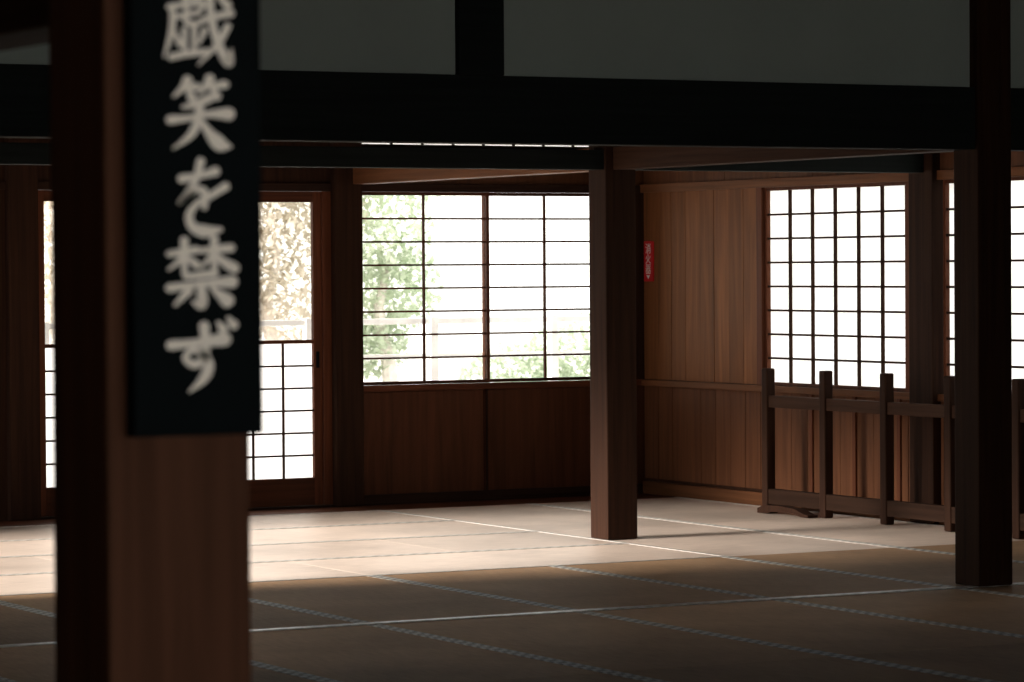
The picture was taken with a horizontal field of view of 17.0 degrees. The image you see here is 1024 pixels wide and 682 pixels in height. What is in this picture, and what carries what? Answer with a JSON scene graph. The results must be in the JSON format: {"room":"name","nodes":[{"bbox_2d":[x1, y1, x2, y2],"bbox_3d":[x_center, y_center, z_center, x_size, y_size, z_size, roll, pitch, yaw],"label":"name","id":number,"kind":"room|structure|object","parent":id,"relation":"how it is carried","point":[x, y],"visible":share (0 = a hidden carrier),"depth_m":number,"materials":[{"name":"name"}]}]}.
{"room":"martial arts dojo","nodes":[
{"label":"martial arts dojo","id":0,"kind":"room"},
{"bbox_2d":[0,138,644,520],"bbox_3d":[-2.568,-0.562,20.140,7.920,3.400,0.140,-1,1,-28],"label":"wall","id":1,"kind":"structure","parent":0,"point":[449,441],"depth_m":21.36,"materials":[{"name":"brown wood"}]},
{"bbox_2d":[38,190,53,516],"bbox_3d":[-2.373,0.066,20.230,0.950,1.913,0.038,-1,1,-28],"label":"door","id":2,"kind":"structure","parent":1,"relation":"in","point":[46,379],"depth_m":20.02,"materials":[{"name":"red wood"}]},
{"bbox_2d":[249,191,322,507],"bbox_3d":[-1.571,0.052,20.666,0.915,1.913,0.038,-1,1,-28],"label":"door","id":3,"kind":"structure","parent":1,"relation":"in","point":[286,459],"depth_m":20.81,"materials":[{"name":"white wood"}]},
{"bbox_2d":[321,192,332,504],"bbox_3d":[-1.142,0.044,20.897,0.056,1.913,0.070,-1,1,-28],"label":"trim","id":4,"kind":"structure","parent":1,"relation":"attached to","point":[325,196],"depth_m":20.86,"materials":[{"name":"red wood"}]},
{"bbox_2d":[362,192,489,384],"bbox_3d":[-0.549,-0.328,21.214,0.915,1.190,0.032,-1,1,-28],"label":"window","id":5,"kind":"structure","parent":1,"relation":"in","point":[422,194],"depth_m":21.23,"materials":[{"name":"red wood"}]},
{"bbox_2d":[362,143,588,148],"bbox_3d":[-0.181,-1.355,21.418,1.760,0.300,0.032,-1,1,-28],"label":"window","id":6,"kind":"structure","parent":1,"relation":"in","point":[363,144],"depth_m":21.38,"materials":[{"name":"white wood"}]},
{"bbox_2d":[481,193,589,381],"bbox_3d":[0.205,-0.343,21.663,0.880,1.190,0.032,-1,1,-28],"label":"window","id":7,"kind":"structure","parent":1,"relation":"in","point":[545,378],"depth_m":21.64,"materials":[{"name":"red wood"}]},
{"bbox_2d":[353,146,953,183],"bbox_3d":[0.540,-0.972,18.236,0.140,0.120,6.200,-1,1,-28],"label":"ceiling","id":8,"kind":"structure","parent":1,"relation":"attached to","point":[624,157],"depth_m":17.70,"materials":[{"name":"brown wood"}]},
{"bbox_2d":[0,0,1023,87],"bbox_3d":[-0.255,-1.625,14.145,9.300,1.050,0.170,-1,1,-28],"label":"wall","id":9,"kind":"structure","parent":0,"point":[869,42],"depth_m":14.53,"materials":[{"name":"paint"}]},
{"bbox_2d":[0,64,1023,150],"bbox_3d":[-0.253,-0.960,14.164,9.300,0.280,0.160,-1,1,-28],"label":"ceiling beam","id":10,"kind":"structure","parent":9,"relation":"attached to","point":[296,106],"depth_m":14.38,"materials":[{"name":"black wood"}]},
{"bbox_2d":[640,151,1023,524],"bbox_3d":[6.350,-0.444,11.852,0.118,3.400,23.180,-1,1,-28],"label":"wall","id":11,"kind":"structure","parent":0,"point":[704,304],"depth_m":21.09,"materials":[{"name":"brown wood"}]},
{"bbox_2d":[0,142,923,172],"bbox_3d":[-1.025,-0.936,17.369,7.600,0.105,0.130,-1,1,-28],"label":"beam","id":12,"kind":"structure","parent":11,"relation":"attached to","point":[11,153],"depth_m":17.75,"materials":[{"name":"black wood"}]},
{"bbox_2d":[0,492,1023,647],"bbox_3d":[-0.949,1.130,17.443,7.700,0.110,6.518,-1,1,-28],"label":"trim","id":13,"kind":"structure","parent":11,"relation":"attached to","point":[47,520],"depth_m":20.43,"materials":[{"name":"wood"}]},
{"bbox_2d":[4,138,40,519],"bbox_3d":[-2.881,-0.208,19.957,0.185,2.497,0.185,-1,1,-28],"label":"wooden pillar","id":14,"kind":"structure","parent":13,"relation":"on","point":[21,191],"depth_m":19.88,"materials":[{"name":"brown wood"}]},
{"bbox_2d":[327,142,364,505],"bbox_3d":[-1.039,-0.241,20.960,0.190,2.497,0.190,-1,1,-28],"label":"wooden pillar","id":15,"kind":"structure","parent":13,"relation":"on","point":[346,196],"depth_m":20.88,"materials":[{"name":"brown wood"}]},
{"bbox_2d":[644,241,653,280],"bbox_3d":[0.875,-0.509,21.844,0.011,0.257,0.115,-1,1,-28],"label":"fire extinguisher sign","id":16,"kind":"object","parent":11,"relation":"attached to","point":[648,245],"visible":1,"depth_m":21.83,"materials":[{"name":"red plastic"}]},
{"bbox_2d":[765,182,905,391],"bbox_3d":[1.899,-0.319,20.024,0.032,1.194,1.485,-1,1,-28],"label":"window","id":17,"kind":"structure","parent":11,"relation":"in","point":[835,254],"depth_m":20.02,"materials":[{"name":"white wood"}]},
{"bbox_2d":[905,181,908,391],"bbox_3d":[2.296,-0.307,19.338,0.105,1.194,0.096,-1,1,-28],"label":"trim","id":18,"kind":"structure","parent":11,"relation":"attached to","point":[906,182],"depth_m":19.34,"materials":[{"name":"red wood"}]},
{"bbox_2d":[943,176,1023,378],"bbox_3d":[2.788,-0.290,18.388,0.032,1.194,1.540,-1,1,-28],"label":"window","id":19,"kind":"structure","parent":11,"relation":"in","point":[1017,183],"depth_m":18.54,"materials":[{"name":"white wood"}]},
{"bbox_3d":[0.052,1.452,8.494,14.550,0.235,23.230,-1,1,-28],"label":"floor","id":20,"kind":"structure","parent":0,"visible":0},
{"bbox_2d":[45,315,589,380],"bbox_3d":[-1.689,0.633,21.999,10.000,1.520,2.150,-1,1,-28],"label":"veranda railing","id":21,"kind":"object","parent":20,"relation":"on","point":[552,321],"visible":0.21,"depth_m":23.61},
{"bbox_2d":[0,497,1023,644],"bbox_3d":[-0.878,1.119,17.167,7.556,0.062,5.846,-1,1,-28],"label":"mats","id":22,"kind":"object","parent":20,"relation":"on","point":[325,568],"visible":0.68,"depth_m":16.86,"materials":[{"name":"wicker"}]},
{"bbox_2d":[589,146,636,539],"bbox_3d":[0.535,-0.593,18.232,0.185,3.297,0.185,-1,1,-28],"label":"wooden pillar","id":23,"kind":"structure","parent":22,"relation":"on","point":[612,208],"depth_m":18.17,"materials":[{"name":"brown wood"}]},
{"bbox_2d":[757,368,1023,538],"bbox_3d":[2.360,0.613,18.553,0.130,0.847,3.730,-1,1,-28],"label":"wooden rack","id":24,"kind":"object","parent":22,"relation":"on","point":[774,500],"visible":0.95,"depth_m":19.10,"materials":[{"name":"brown wood"}]},
{"bbox_2d":[908,153,943,524],"bbox_3d":[2.390,-0.226,19.203,0.230,2.497,0.230,-1,1,-28],"label":"wooden pillar","id":25,"kind":"structure","parent":22,"relation":"on","point":[926,311],"depth_m":19.10,"materials":[{"name":"brown wood"}]},
{"bbox_2d":[954,0,1011,586],"bbox_3d":[2.129,-0.544,15.457,0.187,3.297,0.187,-1,1,-28],"label":"wooden pillar","id":26,"kind":"structure","parent":22,"relation":"on","point":[982,175],"depth_m":15.39,"materials":[{"name":"brown wood"}]},
{"bbox_2d":[0,584,1023,681],"bbox_3d":[1.508,1.338,6.164,13.866,0.062,15.646,-1,1,-28],"label":"mats","id":27,"kind":"object","parent":20,"relation":"on","point":[976,634],"visible":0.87,"depth_m":13.07,"materials":[{"name":"wicker"}]},
{"bbox_2d":[49,0,250,681],"bbox_3d":[-0.505,-0.299,4.734,0.211,3.297,0.211,-1,1,-28],"label":"wooden pillar","id":28,"kind":"structure","parent":27,"relation":"on","point":[152,534],"depth_m":4.66,"materials":[{"name":"brown wood"}]},
{"bbox_2d":[0,0,48,51],"bbox_3d":[-2.464,-0.602,8.334,0.140,0.180,7.985,-1,1,-28],"label":"trim","id":29,"kind":"structure","parent":28,"relation":"attached to","point":[23,23],"depth_m":5.00,"materials":[{"name":"brown wood"}]},
{"bbox_2d":[123,0,262,437],"bbox_3d":[-0.432,-0.284,4.633,0.189,0.824,0.034,-1,1,-28],"label":"sign board","id":30,"kind":"object","parent":28,"relation":"attached to","point":[193,229],"visible":1,"depth_m":4.62,"materials":[{"name":"black paint"}]},
{"label":"outside","id":31,"kind":"structure","parent":0,"visible":0},
{"bbox_2d":[262,321,589,385],"bbox_3d":[12.058,1.181,40.715,180.000,0.150,180.000,-1,1,-28],"label":"gravel ground","id":32,"kind":"structure","parent":31,"point":[449,368],"depth_m":93.01,"materials":[{"name":"white gravel"}]},
{"bbox_2d":[44,201,51,343],"bbox_3d":[-6.411,-1.206,48.016,3.844,4.549,3.152,-1,1,-28],"label":"tree","id":33,"kind":"object","parent":32,"relation":"on","point":[47,204],"visible":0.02,"depth_m":47.54,"materials":[{"name":"green plant"}]},
{"bbox_2d":[261,195,370,339],"bbox_3d":[-4.246,-1.447,49.642,4.584,4.934,3.475,-1,1,-28],"label":"tree","id":34,"kind":"object","parent":32,"relation":"on","point":[271,268],"visible":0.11,"depth_m":49.47,"materials":[{"name":"green plant"}]},
{"bbox_2d":[362,195,453,381],"bbox_3d":[-1.594,-1.257,50.799,2.930,4.471,2.584,-1,1,-28],"label":"tree","id":35,"kind":"object","parent":32,"relation":"on","point":[388,367],"visible":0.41,"depth_m":50.58,"materials":[{"name":"green plant"}]},
{"bbox_2d":[456,310,589,382],"bbox_3d":[1.107,-0.007,52.601,4.353,1.945,2.423,-1,1,-28],"label":"shrub","id":36,"kind":"object","parent":32,"relation":"on","point":[565,371],"visible":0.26,"depth_m":52.21,"materials":[{"name":"green plant"}]}
]}

